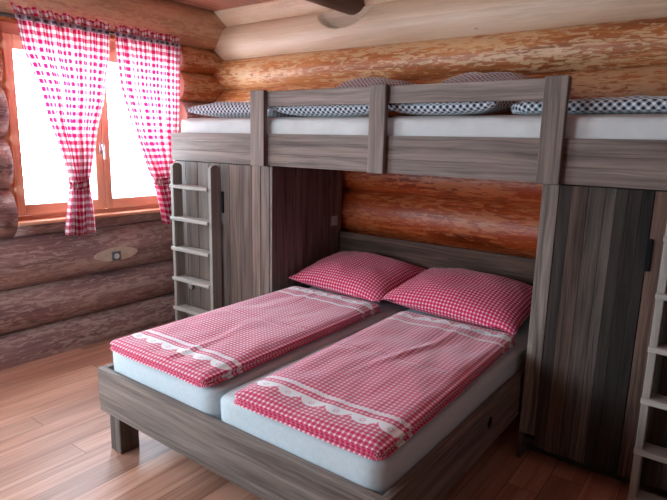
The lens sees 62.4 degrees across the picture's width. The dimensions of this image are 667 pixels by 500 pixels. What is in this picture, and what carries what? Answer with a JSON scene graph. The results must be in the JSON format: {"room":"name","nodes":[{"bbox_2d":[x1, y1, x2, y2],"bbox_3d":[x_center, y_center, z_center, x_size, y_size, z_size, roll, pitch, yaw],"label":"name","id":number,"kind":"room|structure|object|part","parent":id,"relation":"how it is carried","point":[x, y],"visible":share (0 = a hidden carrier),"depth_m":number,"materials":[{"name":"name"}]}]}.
{"room":"log cabin bedroom","nodes":[
{"label":"log cabin bedroom","id":0,"kind":"room"},
{"bbox_2d":[0,0,226,370],"bbox_3d":[-2.923,-0.457,3.727,0.457,3.235,5.950,10,14,36],"label":"wall","id":1,"kind":"structure","parent":0,"point":[60,292],"depth_m":4.70,"materials":[{"name":"brown wood"}]},
{"bbox_2d":[0,21,159,225],"bbox_3d":[-1.999,-1.032,4.697,0.245,1.490,1.530,10,14,36],"label":"window","id":2,"kind":"structure","parent":1,"relation":"in","point":[105,205],"depth_m":4.44,"materials":[{"name":"orange wood"}]},
{"bbox_3d":[-2.230,-0.976,4.423,0.095,1.345,0.727,10,14,36],"label":"sash","id":3,"kind":"part","parent":2,"relation":"part of","materials":[{"name":"orange wood"}]},
{"bbox_3d":[-1.964,-0.307,4.801,0.115,0.028,1.526,10,14,36],"label":"sill","id":4,"kind":"part","parent":2,"relation":"part of","materials":[{"name":"orange wood"}]},
{"bbox_3d":[-1.964,-0.840,4.686,0.056,0.140,0.029,10,14,36],"label":"handle","id":5,"kind":"part","parent":2,"relation":"part of","materials":[{"name":"silver metal"}]},
{"bbox_3d":[-1.788,-1.079,4.998,0.095,1.345,0.722,10,14,36],"label":"sash","id":6,"kind":"part","parent":2,"relation":"part of","materials":[{"name":"orange wood"}]},
{"bbox_2d":[0,12,180,45],"bbox_3d":[-1.970,-1.745,4.367,0.128,0.048,1.768,10,14,36],"label":"curtain rod","id":7,"kind":"object","parent":1,"relation":"attached to","point":[1,13],"visible":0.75,"depth_m":3.87,"materials":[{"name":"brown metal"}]},
{"bbox_2d":[10,2,110,235],"bbox_3d":[-2.052,-0.955,4.316,0.126,1.704,0.767,10,14,36],"label":"curtain","id":8,"kind":"object","parent":7,"relation":"hanging from","point":[67,56],"visible":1,"depth_m":4.30,"materials":[{"name":"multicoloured fabric"}]},
{"bbox_2d":[114,24,179,224],"bbox_3d":[-1.612,-1.059,4.894,0.116,1.704,0.657,10,14,37],"label":"curtain","id":9,"kind":"object","parent":7,"relation":"hanging from","point":[148,63],"visible":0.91,"depth_m":4.86,"materials":[{"name":"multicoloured fabric"}]},
{"bbox_2d":[112,251,120,260],"bbox_3d":[-1.903,0.053,4.831,0.013,0.082,0.082,10,14,36],"label":"wall socket","id":10,"kind":"object","parent":1,"relation":"attached to","point":[116,255],"visible":1,"depth_m":4.83,"materials":[{"name":"grey plastic"}]},
{"bbox_2d":[171,0,274,10],"bbox_3d":[-0.699,-1.710,1.733,6.000,0.200,6.250,10,14,36],"label":"ceiling","id":11,"kind":"structure","parent":0,"point":[211,5],"depth_m":5.10,"materials":[{"name":"brown wood"}]},
{"bbox_2d":[0,320,666,499],"bbox_3d":[-0.776,1.382,2.380,5.850,0.120,6.100,10,14,36],"label":"floor","id":12,"kind":"structure","parent":0,"point":[55,433],"depth_m":3.09,"materials":[{"name":"brown wood"}]},
{"bbox_2d":[169,162,221,320],"bbox_3d":[-1.145,0.077,4.580,0.505,1.570,0.113,10,14,36],"label":"ladder","id":13,"kind":"object","parent":12,"relation":"on","point":[181,308],"visible":0.75,"depth_m":4.53,"materials":[{"name":"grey wood"}]},
{"bbox_2d":[175,160,342,317],"bbox_3d":[-0.667,0.028,4.848,1.136,1.583,0.919,10,14,36],"label":"wardrobe","id":14,"kind":"object","parent":12,"relation":"on","point":[276,220],"visible":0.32,"depth_m":4.38,"materials":[{"name":"wood"}]},
{"bbox_3d":[-1.127,0.005,4.674,0.543,1.485,0.027,10,14,36],"label":"door","id":15,"kind":"part","parent":14,"relation":"part of","materials":[{"name":"grey wood"}]},
{"bbox_3d":[-0.884,-0.381,4.400,0.026,0.170,0.016,10,14,36],"label":"handle","id":16,"kind":"part","parent":14,"relation":"part of","materials":[{"name":"metal"}]},
{"bbox_3d":[-0.693,0.078,4.355,0.529,1.485,0.027,10,14,36],"label":"door","id":17,"kind":"part","parent":14,"relation":"part of","materials":[{"name":"wood"}]},
{"bbox_2d":[331,216,337,225],"bbox_3d":[0.009,-0.251,4.724,0.013,0.082,0.082,10,14,36],"label":"wall socket","id":18,"kind":"object","parent":14,"relation":"attached to","point":[334,219],"visible":1,"depth_m":4.71,"materials":[{"name":"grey plastic"}]},
{"bbox_2d":[171,75,666,189],"bbox_3d":[0.610,-0.808,3.768,4.230,0.535,1.050,10,14,36],"label":"bed","id":19,"kind":"object","parent":14,"relation":"on","point":[551,158],"visible":1,"depth_m":3.16,"materials":[{"name":"grey wood"}]},
{"bbox_3d":[-0.542,-0.880,3.996,0.135,0.535,0.040,10,14,36],"label":"guard post","id":20,"kind":"part","parent":19,"relation":"part of","materials":[{"name":"grey wood"}]},
{"bbox_2d":[181,116,368,145],"bbox_3d":[-0.270,-0.880,4.404,2.007,0.327,0.860,10,14,36],"label":"mattress","id":21,"kind":"object","parent":19,"relation":"on","point":[354,125],"visible":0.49,"depth_m":3.90,"materials":[{"name":"white fabric"}]},
{"bbox_2d":[186,102,311,117],"bbox_3d":[-0.638,-1.174,4.628,1.040,0.140,0.660,10,14,36],"label":"duvet","id":22,"kind":"object","parent":21,"relation":"on","point":[217,109],"visible":0.47,"depth_m":4.43,"materials":[{"name":"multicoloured fabric"}]},
{"bbox_2d":[269,104,393,116],"bbox_3d":[0.001,-1.015,3.848,0.960,0.166,0.280,9,14,35],"label":"duvet","id":23,"kind":"object","parent":21,"relation":"on","point":[326,110],"visible":0.41,"depth_m":3.76,"materials":[{"name":"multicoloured fabric"}]},
{"bbox_2d":[335,77,415,87],"bbox_3d":[0.245,-1.167,4.178,0.760,0.285,0.406,10,14,36],"label":"pillow","id":24,"kind":"object","parent":21,"relation":"on","point":[358,82],"visible":0.27,"depth_m":4.08,"materials":[{"name":"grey fabric"}]},
{"bbox_3d":[0.273,-0.742,3.396,0.115,0.535,0.040,10,14,36],"label":"guard post","id":25,"kind":"part","parent":19,"relation":"part of","materials":[{"name":"grey wood"}]},
{"bbox_3d":[0.309,-0.950,3.378,2.180,0.106,0.032,10,14,36],"label":"guard rail","id":26,"kind":"part","parent":19,"relation":"part of","materials":[{"name":"wood"}]},
{"bbox_2d":[387,114,666,154],"bbox_3d":[1.396,-0.598,3.177,2.165,0.327,0.862,10,14,36],"label":"mattress","id":27,"kind":"object","parent":19,"relation":"on","point":[593,126],"visible":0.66,"depth_m":2.92,"materials":[{"name":"white fabric"}]},
{"bbox_2d":[388,101,515,114],"bbox_3d":[0.692,-0.901,3.339,0.740,0.163,0.280,10,14,37],"label":"duvet","id":28,"kind":"object","parent":27,"relation":"on","point":[450,108],"visible":0.56,"depth_m":3.21,"materials":[{"name":"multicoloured fabric"}]},
{"bbox_2d":[441,72,535,113],"bbox_3d":[0.964,-1.045,3.667,0.740,0.287,0.407,10,14,36],"label":"pillow","id":29,"kind":"object","parent":27,"relation":"on","point":[472,76],"visible":0.22,"depth_m":3.57,"materials":[{"name":"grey fabric"}]},
{"bbox_2d":[511,95,666,114],"bbox_3d":[1.679,-0.766,2.950,1.308,0.086,0.749,10,14,36],"label":"duvet","id":30,"kind":"object","parent":27,"relation":"on","point":[639,104],"visible":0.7,"depth_m":2.76,"materials":[{"name":"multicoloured fabric"}]},
{"bbox_3d":[1.107,-0.601,2.782,0.115,0.535,0.040,10,14,36],"label":"guard post","id":31,"kind":"part","parent":19,"relation":"part of","materials":[{"name":"grey wood"}]},
{"bbox_2d":[98,231,535,499],"bbox_3d":[0.123,0.619,3.443,1.911,1.006,2.330,10,14,36],"label":"double bed","id":32,"kind":"object","parent":12,"relation":"on","point":[267,471],"visible":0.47,"depth_m":2.64,"materials":[{"name":"wood"}]},
{"bbox_3d":[-0.603,0.618,4.002,0.036,0.254,2.254,10,14,36],"label":"rail","id":33,"kind":"part","parent":32,"relation":"part of","materials":[{"name":"grey wood"}]},
{"bbox_3d":[-1.208,1.000,3.178,0.105,0.300,0.119,10,14,36],"label":"leg","id":34,"kind":"part","parent":32,"relation":"part of","materials":[{"name":"grey wood"}]},
{"bbox_3d":[-0.558,0.903,2.558,1.880,0.256,0.038,10,14,36],"label":"footboard","id":35,"kind":"part","parent":32,"relation":"part of","materials":[{"name":"grey wood"}]},
{"bbox_2d":[113,287,409,419],"bbox_3d":[-0.235,0.569,3.703,0.892,0.282,2.246,10,14,36],"label":"mattress","id":36,"kind":"object","parent":32,"relation":"on","point":[207,400],"visible":0.12,"depth_m":2.86,"materials":[{"name":"white fabric"}]},
{"bbox_2d":[110,286,379,386],"bbox_3d":[-0.447,0.444,3.382,0.818,0.070,1.594,10,14,36],"label":"duvet","id":37,"kind":"object","parent":36,"relation":"on","point":[210,348],"visible":1,"depth_m":3.11,"materials":[{"name":"red fabric"}]},
{"bbox_2d":[288,251,427,302],"bbox_3d":[0.195,0.178,4.300,0.882,0.256,0.682,10,14,39],"label":"pillow","id":38,"kind":"object","parent":36,"relation":"on","point":[367,276],"visible":0.92,"depth_m":4.12,"materials":[{"name":"red fabric"}]},
{"bbox_2d":[221,308,529,495],"bbox_3d":[0.487,0.691,3.173,0.918,0.282,2.245,10,14,36],"label":"mattress","id":39,"kind":"object","parent":32,"relation":"on","point":[378,477],"visible":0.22,"depth_m":2.34,"materials":[{"name":"white fabric"}]},
{"bbox_2d":[234,311,515,460],"bbox_3d":[0.314,0.571,2.822,0.823,0.074,1.606,10,14,36],"label":"duvet","id":40,"kind":"object","parent":39,"relation":"on","point":[365,394],"visible":1,"depth_m":2.52,"materials":[{"name":"red fabric"}]},
{"bbox_2d":[379,268,532,334],"bbox_3d":[0.911,0.301,3.769,0.967,0.259,0.695,10,14,38],"label":"pillow","id":41,"kind":"object","parent":39,"relation":"on","point":[480,299],"visible":0.95,"depth_m":3.57,"materials":[{"name":"red fabric"}]},
{"bbox_3d":[0.817,0.334,4.321,1.910,0.756,0.034,10,14,36],"label":"headboard","id":42,"kind":"part","parent":32,"relation":"part of","materials":[{"name":"wood"}]},
{"bbox_3d":[0.869,0.867,2.919,0.036,0.254,2.254,10,14,36],"label":"rail","id":43,"kind":"part","parent":32,"relation":"part of","materials":[{"name":"brown wood"}]},
{"bbox_2d":[517,184,666,496],"bbox_3d":[1.794,0.442,3.052,1.135,1.583,0.892,10,14,36],"label":"wardrobe","id":44,"kind":"object","parent":12,"relation":"on","point":[599,251],"visible":0.77,"depth_m":2.84,"materials":[{"name":"wood"}]},
{"bbox_3d":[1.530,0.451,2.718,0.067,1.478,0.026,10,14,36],"label":"door","id":45,"kind":"part","parent":44,"relation":"part of","materials":[{"name":"wood"}]},
{"bbox_3d":[1.508,0.025,2.639,0.026,0.157,0.016,10,14,36],"label":"handle","id":46,"kind":"part","parent":44,"relation":"part of","materials":[{"name":"metal"}]},
{"bbox_3d":[1.768,0.491,2.543,0.520,1.477,0.026,10,14,36],"label":"door","id":47,"kind":"part","parent":44,"relation":"part of","materials":[{"name":"grey wood"}]},
{"bbox_2d":[627,224,666,499],"bbox_3d":[1.702,0.558,2.484,0.505,1.570,0.113,10,14,36],"label":"ladder","id":48,"kind":"object","parent":12,"relation":"on","point":[642,449],"visible":1,"depth_m":2.62,"materials":[{"name":"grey wood"}]},
{"bbox_2d":[213,0,666,257],"bbox_3d":[1.036,-0.596,4.303,5.750,3.347,0.453,10,14,36],"label":"wall","id":49,"kind":"structure","parent":0,"point":[608,48],"depth_m":4.16,"materials":[{"name":"brown wood"}]},
{"bbox_2d":[306,0,364,14],"bbox_3d":[-1.471,-1.701,2.422,0.268,0.268,5.600,10,14,36],"label":"beam","id":50,"kind":"structure","parent":49,"relation":"attached to","point":[350,7],"depth_m":4.37,"materials":[{"name":"brown wood"}]}
]}

